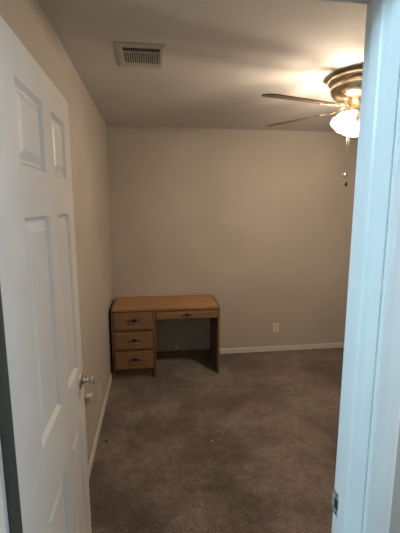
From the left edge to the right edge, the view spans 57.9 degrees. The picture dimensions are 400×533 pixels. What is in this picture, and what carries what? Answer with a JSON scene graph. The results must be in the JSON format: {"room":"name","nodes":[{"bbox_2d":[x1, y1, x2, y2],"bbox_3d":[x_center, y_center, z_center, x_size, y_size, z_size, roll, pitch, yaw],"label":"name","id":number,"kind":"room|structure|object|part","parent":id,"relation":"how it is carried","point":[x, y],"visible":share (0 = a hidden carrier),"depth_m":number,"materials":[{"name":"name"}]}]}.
{"room":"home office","nodes":[
{"label":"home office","id":0,"kind":"room"},
{"bbox_2d":[0,0,112,464],"bbox_3d":[-0.777,0.051,2.298,0.100,2.440,3.182,-1,9,-7],"label":"wall","id":1,"kind":"structure","parent":0,"point":[27,19],"depth_m":2.35,"materials":[{"name":"paint"}]},
{"bbox_2d":[0,15,93,532],"bbox_3d":[-0.469,0.434,1.164,0.147,2.025,0.766,-1,9,-8],"label":"door","id":2,"kind":"structure","parent":1,"relation":"in","point":[43,439],"depth_m":0.96,"materials":[{"name":"paint"}]},
{"bbox_3d":[-0.478,0.471,1.498,0.036,0.067,0.067,-1,9,-8],"label":"handle","id":3,"kind":"part","parent":2,"relation":"part of","materials":[{"name":"silver metal"}]},
{"bbox_3d":[-0.451,0.471,1.502,0.022,0.035,0.035,-1,9,-8],"label":"knob","id":4,"kind":"part","parent":2,"relation":"part of","materials":[{"name":"silver metal"}]},
{"bbox_2d":[85,393,92,402],"bbox_3d":[-0.680,0.808,2.218,0.039,0.046,0.044,-1,9,-7],"label":"box","id":5,"kind":"object","parent":1,"relation":"attached to","point":[88,397],"visible":1,"depth_m":2.20,"materials":[{"name":"beige plastic"}]},
{"bbox_2d":[99,382,100,399],"bbox_3d":[-0.765,0.952,2.767,0.007,0.114,0.072,-1,9,-7],"label":"wall outlet","id":6,"kind":"object","parent":1,"relation":"attached to","point":[100,382],"visible":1,"depth_m":2.76,"materials":[{"name":"beige plastic"}]},
{"bbox_2d":[88,367,112,477],"bbox_3d":[-0.716,1.232,2.454,0.011,0.058,3.070,-1,9,-7],"label":"baseboard","id":7,"kind":"structure","parent":1,"relation":"attached to","point":[111,375],"depth_m":2.65,"materials":[{"name":"paint"}]},
{"bbox_2d":[38,0,366,132],"bbox_3d":[0.106,-1.097,1.513,5.250,0.080,4.583,-1,9,-7],"label":"ceiling","id":8,"kind":"structure","parent":0,"point":[221,56],"depth_m":1.95,"materials":[{"name":"paint"}]},
{"bbox_2d":[113,41,165,68],"bbox_3d":[-0.316,-1.122,1.931,0.258,0.006,0.320,-1,9,-7],"label":"ceiling vent","id":9,"kind":"object","parent":8,"relation":"in","point":[129,54],"visible":1,"depth_m":1.91,"materials":[{"name":"white metal"}]},
{"bbox_2d":[261,66,362,186],"bbox_3d":[0.985,-0.833,2.216,1.321,0.669,1.271,-1,9,-7],"label":"ceiling fan","id":10,"kind":"object","parent":8,"relation":"hanging from","point":[345,86],"visible":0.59,"depth_m":2.16,"materials":[{"name":"wood"},{"name":"antique brass"},{"name":"frosted glass"}]},
{"bbox_3d":[0.673,-1.041,2.582,0.128,0.006,0.455,-22,21,-39],"label":"blade","id":11,"kind":"part","parent":10,"relation":"part of","materials":[{"name":"brown wood"}]},
{"bbox_3d":[0.560,-0.957,2.067,0.455,0.006,0.128,-4,21,-23],"label":"blade","id":12,"kind":"part","parent":10,"relation":"part of","materials":[{"name":"brown wood"}]},
{"bbox_3d":[0.862,-1.020,2.373,0.072,0.050,0.209,-22,21,-39],"label":"blade arm","id":13,"kind":"part","parent":10,"relation":"part of","materials":[{"name":"gold metal"}]},
{"bbox_3d":[0.821,-0.987,2.171,0.209,0.050,0.072,-4,21,-23],"label":"blade arm","id":14,"kind":"part","parent":10,"relation":"part of","materials":[{"name":"gold metal"}]},
{"bbox_3d":[0.927,-0.735,2.258,0.002,0.395,0.003,-1,9,-7],"label":"pull chain","id":15,"kind":"part","parent":10,"relation":"part of","materials":[{"name":"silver metal"}]},
{"bbox_2d":[89,347,343,532],"bbox_3d":[0.106,1.390,1.919,5.250,0.080,4.583,-1,9,-7],"label":"floor","id":16,"kind":"structure","parent":0,"point":[271,418],"depth_m":2.50,"materials":[{"name":"carpet"}]},
{"bbox_2d":[111,294,219,379],"bbox_3d":[-0.349,0.702,3.708,1.038,0.701,0.513,-1,9,-7],"label":"desk","id":17,"kind":"object","parent":16,"relation":"on","point":[133,322],"visible":1,"depth_m":3.48,"materials":[{"name":"brown wood"}]},
{"bbox_3d":[-0.856,0.709,3.662,0.020,0.701,0.473,-1,9,-7],"label":"panel","id":18,"kind":"part","parent":17,"relation":"part of","materials":[{"name":"brown wood"}]},
{"bbox_3d":[-0.652,0.491,3.575,0.364,0.172,0.340,-1,9,-7],"label":"drawer","id":19,"kind":"part","parent":17,"relation":"part of","materials":[{"name":"brown wood"}]},
{"bbox_3d":[-0.633,0.613,3.454,0.372,0.034,0.031,-1,9,-7],"label":"rail","id":20,"kind":"part","parent":17,"relation":"part of","materials":[{"name":"brown wood"}]},
{"bbox_3d":[-0.652,0.685,3.607,0.364,0.162,0.340,-1,9,-7],"label":"drawer","id":21,"kind":"part","parent":17,"relation":"part of","materials":[{"name":"brown wood"}]},
{"bbox_3d":[-0.633,0.800,3.485,0.372,0.034,0.031,-1,9,-7],"label":"rail","id":22,"kind":"part","parent":17,"relation":"part of","materials":[{"name":"brown wood"}]},
{"bbox_3d":[-0.651,0.876,3.632,0.364,0.174,0.340,-1,9,-7],"label":"drawer","id":23,"kind":"part","parent":17,"relation":"part of","materials":[{"name":"brown wood"}]},
{"bbox_3d":[-0.466,0.714,3.715,0.022,0.674,0.469,-1,9,-7],"label":"panel","id":24,"kind":"part","parent":17,"relation":"part of","materials":[{"name":"brown wood"}]},
{"bbox_3d":[-0.185,0.971,4.017,0.608,0.070,0.014,-1,9,-7],"label":"rail","id":25,"kind":"part","parent":17,"relation":"part of","materials":[{"name":"brown wood"}]},
{"bbox_3d":[-0.143,0.448,3.630,0.592,0.063,0.320,-1,9,-7],"label":"drawer","id":26,"kind":"part","parent":17,"relation":"part of","materials":[{"name":"brown wood"}]},
{"bbox_3d":[0.153,0.688,3.794,0.020,0.701,0.473,-1,9,-7],"label":"panel","id":27,"kind":"part","parent":17,"relation":"part of","materials":[{"name":"brown wood"}]},
{"bbox_2d":[106,125,357,351],"bbox_3d":[0.692,-0.231,4.024,3.273,2.440,0.100,-1,9,-7],"label":"wall","id":28,"kind":"structure","parent":0,"point":[259,222],"depth_m":3.90,"materials":[{"name":"paint"}]},
{"bbox_2d":[273,323,278,331],"bbox_3d":[0.871,0.701,4.146,0.072,0.114,0.007,-1,9,-7],"label":"wall outlet","id":29,"kind":"object","parent":28,"relation":"attached to","point":[275,325],"visible":1,"depth_m":4.14,"materials":[{"name":"beige plastic"}]},
{"bbox_2d":[220,342,343,353],"bbox_3d":[0.705,0.953,4.163,3.262,0.058,0.011,-1,9,-7],"label":"baseboard","id":30,"kind":"structure","parent":28,"relation":"attached to","point":[322,345],"depth_m":4.19,"materials":[{"name":"paint"}]},
{"bbox_2d":[389,424,399,532],"bbox_3d":[0.231,0.298,0.788,5.050,2.440,0.117,-1,9,-7],"label":"wall","id":31,"kind":"structure","parent":0,"point":[394,527],"depth_m":0.79,"materials":[{"name":"paint"}]},
{"bbox_2d":[0,441,8,532],"bbox_3d":[-0.422,0.498,0.733,0.029,2.063,0.117,-1,9,-7],"label":"trim","id":32,"kind":"structure","parent":31,"relation":"attached to","point":[4,525],"depth_m":0.77,"materials":[{"name":"paint"}]},
{"bbox_2d":[323,0,370,3],"bbox_3d":[-0.037,-0.514,0.619,0.769,0.029,0.117,-1,9,-7],"label":"trim","id":33,"kind":"structure","parent":31,"relation":"attached to","point":[349,1],"depth_m":0.72,"materials":[{"name":"paint"}]},
{"bbox_2d":[331,0,399,532],"bbox_3d":[0.347,0.480,0.839,0.029,2.063,0.128,-1,9,-7],"label":"trim","id":34,"kind":"structure","parent":31,"relation":"attached to","point":[381,61],"depth_m":0.74,"materials":[{"name":"paint"}]},
{"bbox_3d":[0.337,0.588,0.900,0.007,0.062,0.041,0,9,1],"label":"strike plate","id":35,"kind":"part","parent":34,"relation":"part of","materials":[{"name":"silver metal"}]},
{"bbox_2d":[362,88,399,532],"bbox_3d":[0.385,0.470,0.770,0.057,2.106,0.014,-1,9,-7],"label":"trim","id":36,"kind":"structure","parent":31,"relation":"attached to","point":[386,402],"depth_m":0.73,"materials":[{"name":"paint"}]}
]}

